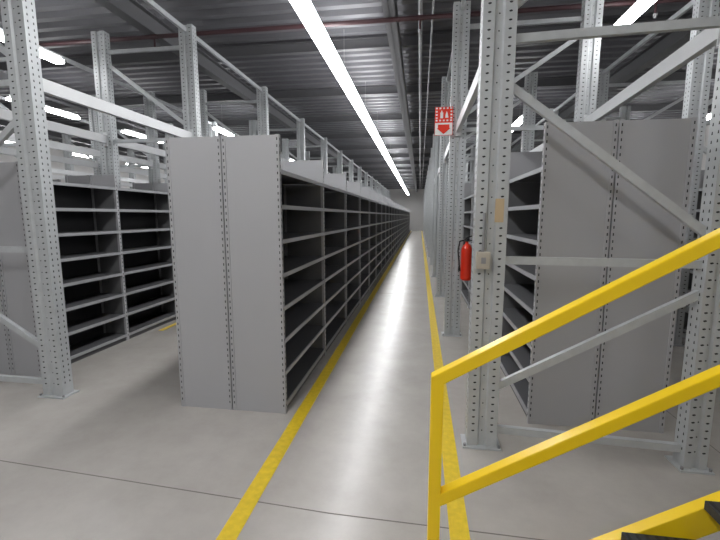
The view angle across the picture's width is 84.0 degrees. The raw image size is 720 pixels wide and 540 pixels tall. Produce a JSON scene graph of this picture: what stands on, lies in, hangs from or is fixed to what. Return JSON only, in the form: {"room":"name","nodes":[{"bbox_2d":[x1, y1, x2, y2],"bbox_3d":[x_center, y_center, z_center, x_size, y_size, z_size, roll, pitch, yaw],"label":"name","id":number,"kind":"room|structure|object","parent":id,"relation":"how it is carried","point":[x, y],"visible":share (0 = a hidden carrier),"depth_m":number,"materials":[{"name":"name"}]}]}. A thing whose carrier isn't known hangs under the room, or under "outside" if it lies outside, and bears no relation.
{"room":"warehouse","nodes":[
{"label":"warehouse","id":0,"kind":"room"},
{"bbox_2d":[0,120,163,160],"bbox_3d":[-9.053,-5.693,21.503,0.160,0.260,51.000,1,8,8],"label":"girder","id":1,"kind":"object","parent":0,"point":[4,123],"depth_m":14.37,"materials":[{"name":"grey metal"}]},
{"bbox_2d":[0,139,164,188],"bbox_3d":[-11.897,-3.777,22.188,0.150,4.750,51.000,1,8,8],"label":"wall","id":2,"kind":"structure","parent":0,"point":[3,157],"depth_m":17.66,"materials":[{"name":"paint"}]},
{"bbox_2d":[0,69,175,137],"bbox_3d":[-5.294,-5.618,20.949,0.160,0.260,51.000,1,8,8],"label":"girder","id":3,"kind":"object","parent":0,"point":[3,74],"depth_m":9.71,"materials":[{"name":"grey metal"}]},
{"bbox_2d":[94,0,377,187],"bbox_3d":[-0.893,-5.531,20.301,0.160,0.260,51.000,1,8,8],"label":"girder","id":4,"kind":"object","parent":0,"point":[132,12],"depth_m":7.26,"materials":[{"name":"grey metal"}]},
{"bbox_2d":[61,131,521,145],"bbox_3d":[-0.710,-5.048,15.084,24.000,0.180,0.100,1,8,8],"label":"joist","id":5,"kind":"object","parent":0,"point":[413,133],"depth_m":14.97,"materials":[{"name":"grey metal"}]},
{"bbox_2d":[119,141,542,155],"bbox_3d":[-0.321,-5.399,17.682,24.000,0.180,0.100,1,8,8],"label":"joist","id":6,"kind":"object","parent":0,"point":[536,143],"depth_m":17.55,"materials":[{"name":"grey metal"}]},
{"bbox_2d":[145,151,520,162],"bbox_3d":[0.069,-5.750,20.280,24.000,0.180,0.100,1,8,8],"label":"joist","id":7,"kind":"object","parent":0,"point":[414,154],"depth_m":20.15,"materials":[{"name":"grey metal"}]},
{"bbox_2d":[0,16,687,71],"bbox_3d":[-1.879,-3.996,7.292,24.000,0.180,0.100,1,8,8],"label":"joist","id":8,"kind":"object","parent":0,"point":[438,38],"depth_m":7.17,"materials":[{"name":"grey metal"}]},
{"bbox_2d":[0,103,711,130],"bbox_3d":[-1.100,-4.698,12.487,24.000,0.180,0.100,1,8,8],"label":"joist","id":9,"kind":"object","parent":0,"point":[679,106],"depth_m":12.26,"materials":[{"name":"grey metal"}]},
{"bbox_2d":[0,0,718,185],"bbox_3d":[0.047,-5.906,20.109,24.000,0.175,51.000,1,8,8],"label":"ceiling","id":10,"kind":"structure","parent":0,"point":[57,20],"depth_m":8.05,"materials":[{"name":"grey metal"}]},
{"bbox_2d":[0,29,3,41],"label":"strip light","id":11,"kind":"object","parent":10,"relation":"hanging from","point":[1,31],"depth_m":5.09,"materials":[{"name":"white plastic"}]},
{"bbox_2d":[5,94,10,100],"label":"strip light","id":12,"kind":"object","parent":10,"relation":"hanging from","point":[8,98],"depth_m":7.82,"materials":[{"name":"white plastic"}]},
{"bbox_2d":[39,47,64,63],"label":"strip light","id":13,"kind":"object","parent":10,"relation":"hanging from","point":[45,54],"depth_m":5.77,"materials":[{"name":"white plastic"}]},
{"bbox_2d":[45,105,79,118],"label":"strip light","id":14,"kind":"object","parent":10,"relation":"hanging from","point":[59,112],"depth_m":8.95,"materials":[{"name":"white plastic"}]},
{"bbox_2d":[73,153,91,157],"bbox_3d":[-10.588,-4.756,15.330,0.140,0.824,1.620,1,8,8],"label":"strip light","id":15,"kind":"object","parent":10,"relation":"hanging from","point":[74,154],"visible":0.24,"depth_m":15.15,"materials":[{"name":"white plastic"}]},
{"bbox_2d":[121,110,162,142],"bbox_3d":[-6.296,-4.251,11.592,0.140,0.824,1.620,1,8,8],"label":"strip light","id":16,"kind":"object","parent":10,"relation":"hanging from","point":[126,131],"visible":0.58,"depth_m":11.21,"materials":[{"name":"white plastic"}]},
{"bbox_2d":[213,105,238,135],"bbox_3d":[-3.675,-4.199,11.206,0.140,0.824,1.620,1,8,8],"label":"strip light","id":17,"kind":"object","parent":10,"relation":"hanging from","point":[216,128],"visible":0.6,"depth_m":10.78,"materials":[{"name":"white plastic"}]},
{"bbox_2d":[4,0,690,46],"bbox_3d":[-2.122,-3.314,5.737,23.800,0.233,0.068,1,8,8],"label":"pipe","id":18,"kind":"object","parent":10,"relation":"hanging from","point":[419,18],"visible":0.86,"depth_m":5.41,"materials":[{"name":"red"}]},
{"bbox_2d":[289,0,408,194],"bbox_3d":[1.645,-5.311,19.439,0.190,0.824,48.020,1,8,8],"label":"strip light","id":19,"kind":"object","parent":10,"relation":"hanging from","point":[304,9],"visible":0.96,"depth_m":5.95,"materials":[{"name":"white plastic"}]},
{"bbox_2d":[362,181,425,183],"bbox_3d":[2.407,-7.854,35.866,24.000,0.180,0.100,1,8,8],"label":"joist","id":20,"kind":"object","parent":10,"relation":"attached to","point":[382,182],"depth_m":35.74,"materials":[{"name":"grey metal"}]},
{"bbox_2d":[368,183,424,185],"bbox_3d":[2.796,-8.205,38.463,24.000,0.180,0.100,1,8,8],"label":"joist","id":21,"kind":"object","parent":10,"relation":"attached to","point":[404,183],"depth_m":38.31,"materials":[{"name":"grey metal"}]},
{"bbox_2d":[381,0,416,191],"bbox_3d":[2.569,-5.462,19.791,0.160,0.260,51.000,1,8,8],"label":"girder","id":22,"kind":"object","parent":10,"relation":"attached to","point":[389,7],"depth_m":7.20,"materials":[{"name":"grey metal"}]},
{"bbox_2d":[328,160,469,165],"bbox_3d":[0.459,-6.101,22.877,24.000,0.180,0.100,1,8,8],"label":"joist","id":23,"kind":"object","parent":10,"relation":"attached to","point":[425,161],"depth_m":22.73,"materials":[{"name":"grey metal"}]},
{"bbox_2d":[328,165,469,170],"bbox_3d":[0.848,-6.451,25.475,24.000,0.180,0.100,1,8,8],"label":"joist","id":24,"kind":"object","parent":10,"relation":"attached to","point":[416,167],"depth_m":25.34,"materials":[{"name":"grey metal"}]},
{"bbox_2d":[328,170,469,174],"bbox_3d":[1.238,-6.802,28.073,24.000,0.180,0.100,1,8,8],"label":"joist","id":25,"kind":"object","parent":10,"relation":"attached to","point":[390,172],"depth_m":27.88,"materials":[{"name":"grey metal"}]},
{"bbox_2d":[373,185,424,187],"bbox_3d":[3.186,-8.555,41.061,24.000,0.180,0.100,1,8,8],"label":"joist","id":26,"kind":"object","parent":10,"relation":"attached to","point":[412,185],"depth_m":40.94,"materials":[{"name":"grey metal"}]},
{"bbox_2d":[373,187,424,188],"bbox_3d":[3.576,-8.906,43.658,24.000,0.180,0.100,1,8,8],"label":"joist","id":27,"kind":"object","parent":10,"relation":"attached to","point":[399,187],"depth_m":43.40,"materials":[{"name":"grey metal"}]},
{"bbox_2d":[347,178,468,180],"bbox_3d":[2.017,-7.503,33.268,24.000,0.180,0.100,1,8,8],"label":"joist","id":28,"kind":"object","parent":10,"relation":"attached to","point":[394,179],"depth_m":33.10,"materials":[{"name":"grey metal"}]},
{"bbox_2d":[347,174,469,177],"bbox_3d":[1.627,-7.153,30.670,24.000,0.180,0.100,1,8,8],"label":"joist","id":29,"kind":"object","parent":10,"relation":"attached to","point":[379,176],"depth_m":30.53,"materials":[{"name":"grey metal"}]},
{"bbox_2d":[418,0,434,179],"bbox_3d":[3.041,-5.447,19.722,0.214,0.058,47.000,1,8,8],"label":"conduit pipe","id":30,"kind":"object","parent":10,"relation":"attached to","point":[420,2],"visible":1,"depth_m":7.53,"materials":[{"name":"grey metal"}]},
{"bbox_2d":[512,103,522,131],"bbox_3d":[3.942,-4.048,10.084,0.140,0.824,1.620,1,8,8],"label":"strip light","id":31,"kind":"object","parent":10,"relation":"hanging from","point":[518,121],"visible":0.42,"depth_m":9.71,"materials":[{"name":"white plastic"}]},
{"bbox_2d":[614,0,656,24],"bbox_3d":[3.030,-3.227,4.007,0.140,0.824,1.620,1,8,8],"label":"strip light","id":32,"kind":"object","parent":10,"relation":"hanging from","point":[639,6],"visible":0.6,"depth_m":4.47,"materials":[{"name":"white plastic"}]},
{"bbox_2d":[3,70,715,110],"bbox_3d":[-1.490,-4.347,9.889,24.000,0.180,0.100,1,8,8],"label":"joist","id":33,"kind":"object","parent":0,"point":[558,81],"depth_m":9.73,"materials":[{"name":"grey metal"}]},
{"bbox_2d":[0,230,719,539],"bbox_3d":[0.047,-1.138,20.753,24.000,0.102,51.000,1,8,8],"label":"floor","id":34,"kind":"structure","parent":0,"point":[361,449],"depth_m":2.67,"materials":[{"name":"concrete"}]},
{"bbox_2d":[0,96,166,188],"bbox_3d":[-6.147,-3.683,23.659,1.660,4.170,39.720,1,8,8],"label":"rack","id":35,"kind":"object","parent":34,"relation":"on","point":[69,168],"visible":0.03,"depth_m":11.76,"materials":[{"name":"metal"}]},
{"bbox_2d":[0,161,175,376],"bbox_3d":[-0.795,-2.440,22.172,0.692,2.104,37.237,1,8,8],"label":"metal shelving","id":36,"kind":"object","parent":34,"relation":"on","point":[115,247],"visible":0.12,"depth_m":4.95,"materials":[{"name":"grey metal"}]},
{"bbox_2d":[0,28,295,182],"bbox_3d":[-2.942,-3.620,23.187,1.580,4.170,39.720,1,8,8],"label":"rack","id":37,"kind":"object","parent":34,"relation":"on","point":[152,162],"visible":0.16,"depth_m":8.47,"materials":[{"name":"metal"}]},
{"bbox_2d":[0,0,390,399],"bbox_3d":[-0.474,-3.571,22.823,1.590,4.170,39.720,1,8,8],"label":"rack","id":38,"kind":"object","parent":34,"relation":"on","point":[27,119],"visible":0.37,"depth_m":3.55,"materials":[{"name":"metal"}]},
{"bbox_2d":[165,134,409,413],"bbox_3d":[1.794,-2.495,22.204,0.922,2.204,38.817,1,8,8],"label":"metal shelving","id":39,"kind":"object","parent":34,"relation":"on","point":[272,257],"visible":0.99,"depth_m":3.26,"materials":[{"name":"grey metal"}]},
{"bbox_2d":[0,240,719,539],"bbox_3d":[0.047,-1.187,20.746,24.000,0.001,51.000,1,8,8],"label":"joint","id":40,"kind":"object","parent":34,"relation":"on","point":[403,240],"visible":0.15,"depth_m":2.25,"materials":[{"name":"grey concrete"}]},
{"bbox_2d":[423,0,719,474],"bbox_3d":[4.511,-3.446,21.904,1.755,4.170,39.990,1,8,8],"label":"rack","id":41,"kind":"object","parent":34,"relation":"on","point":[494,85],"visible":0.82,"depth_m":2.60,"materials":[{"name":"metal"}]},
{"bbox_2d":[434,106,454,135],"bbox_3d":[1.062,-1.856,4.984,0.252,0.346,0.059,-1,8,-5],"label":"fire extinguisher sign","id":42,"kind":"object","parent":41,"relation":"attached to","point":[443,115],"visible":1,"depth_m":4.98,"materials":[{"name":"red plastic"}]},
{"bbox_2d":[457,236,471,280],"bbox_3d":[1.354,-0.161,5.132,0.190,0.586,0.160,-5,9,-35],"label":"fire extinguisher","id":43,"kind":"object","parent":41,"relation":"attached to","point":[464,267],"visible":0.93,"depth_m":5.09,"materials":[{"name":"red metal"}]},
{"bbox_2d":[476,213,490,268],"bbox_3d":[0.798,-0.186,2.577,0.084,0.360,0.050,1,8,8],"label":"junction box","id":44,"kind":"object","parent":41,"relation":"attached to","point":[482,258],"visible":1,"depth_m":2.57,"materials":[{"name":"beige plastic"}]},
{"bbox_2d":[494,199,504,221],"bbox_3d":[0.893,-0.381,2.561,0.055,0.150,0.002,1,8,8],"label":"label","id":45,"kind":"object","parent":41,"relation":"attached to","point":[499,203],"visible":1,"depth_m":2.56,"materials":[{"name":"beige paper"}]},
{"bbox_2d":[427,228,719,539],"bbox_3d":[2.104,0.253,0.884,3.885,2.592,1.095,1,8,8],"label":"staircase","id":46,"kind":"structure","parent":34,"relation":"on","point":[698,518],"depth_m":1.58,"materials":[{"name":"yellow metal"}]},
{"bbox_2d":[461,117,697,432],"bbox_3d":[4.519,-2.379,21.158,0.962,2.254,37.277,1,8,8],"label":"metal shelving","id":47,"kind":"object","parent":34,"relation":"on","point":[563,201],"visible":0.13,"depth_m":2.91,"materials":[{"name":"grey metal"}]},
{"bbox_2d":[467,0,719,346],"bbox_3d":[7.429,-3.572,22.836,1.860,4.170,37.270,1,8,8],"label":"rack","id":48,"kind":"object","parent":34,"relation":"on","point":[696,102],"visible":0.25,"depth_m":4.71,"materials":[{"name":"metal"}]},
{"bbox_2d":[683,170,704,332],"bbox_3d":[7.157,-2.286,20.653,0.952,2.204,36.437,1,8,8],"label":"metal shelving","id":49,"kind":"object","parent":34,"relation":"on","point":[702,171],"visible":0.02,"depth_m":5.33,"materials":[{"name":"grey metal"}]},
{"bbox_2d":[373,189,423,229],"bbox_3d":[3.807,-6.924,45.498,24.000,4.750,0.150,1,8,8],"label":"wall","id":50,"kind":"structure","parent":0,"point":[414,201],"depth_m":45.10,"materials":[{"name":"paint"}]},
{"bbox_2d":[468,3,719,180],"bbox_3d":[6.872,-5.376,19.157,0.160,0.260,51.000,1,8,8],"label":"girder","id":51,"kind":"object","parent":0,"point":[668,42],"depth_m":7.15,"materials":[{"name":"grey metal"}]},
{"bbox_2d":[701,119,709,169],"bbox_3d":[11.991,-3.302,18.669,0.150,4.750,51.000,1,8,8],"label":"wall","id":52,"kind":"structure","parent":0,"point":[707,126],"depth_m":12.81,"materials":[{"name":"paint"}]}
]}

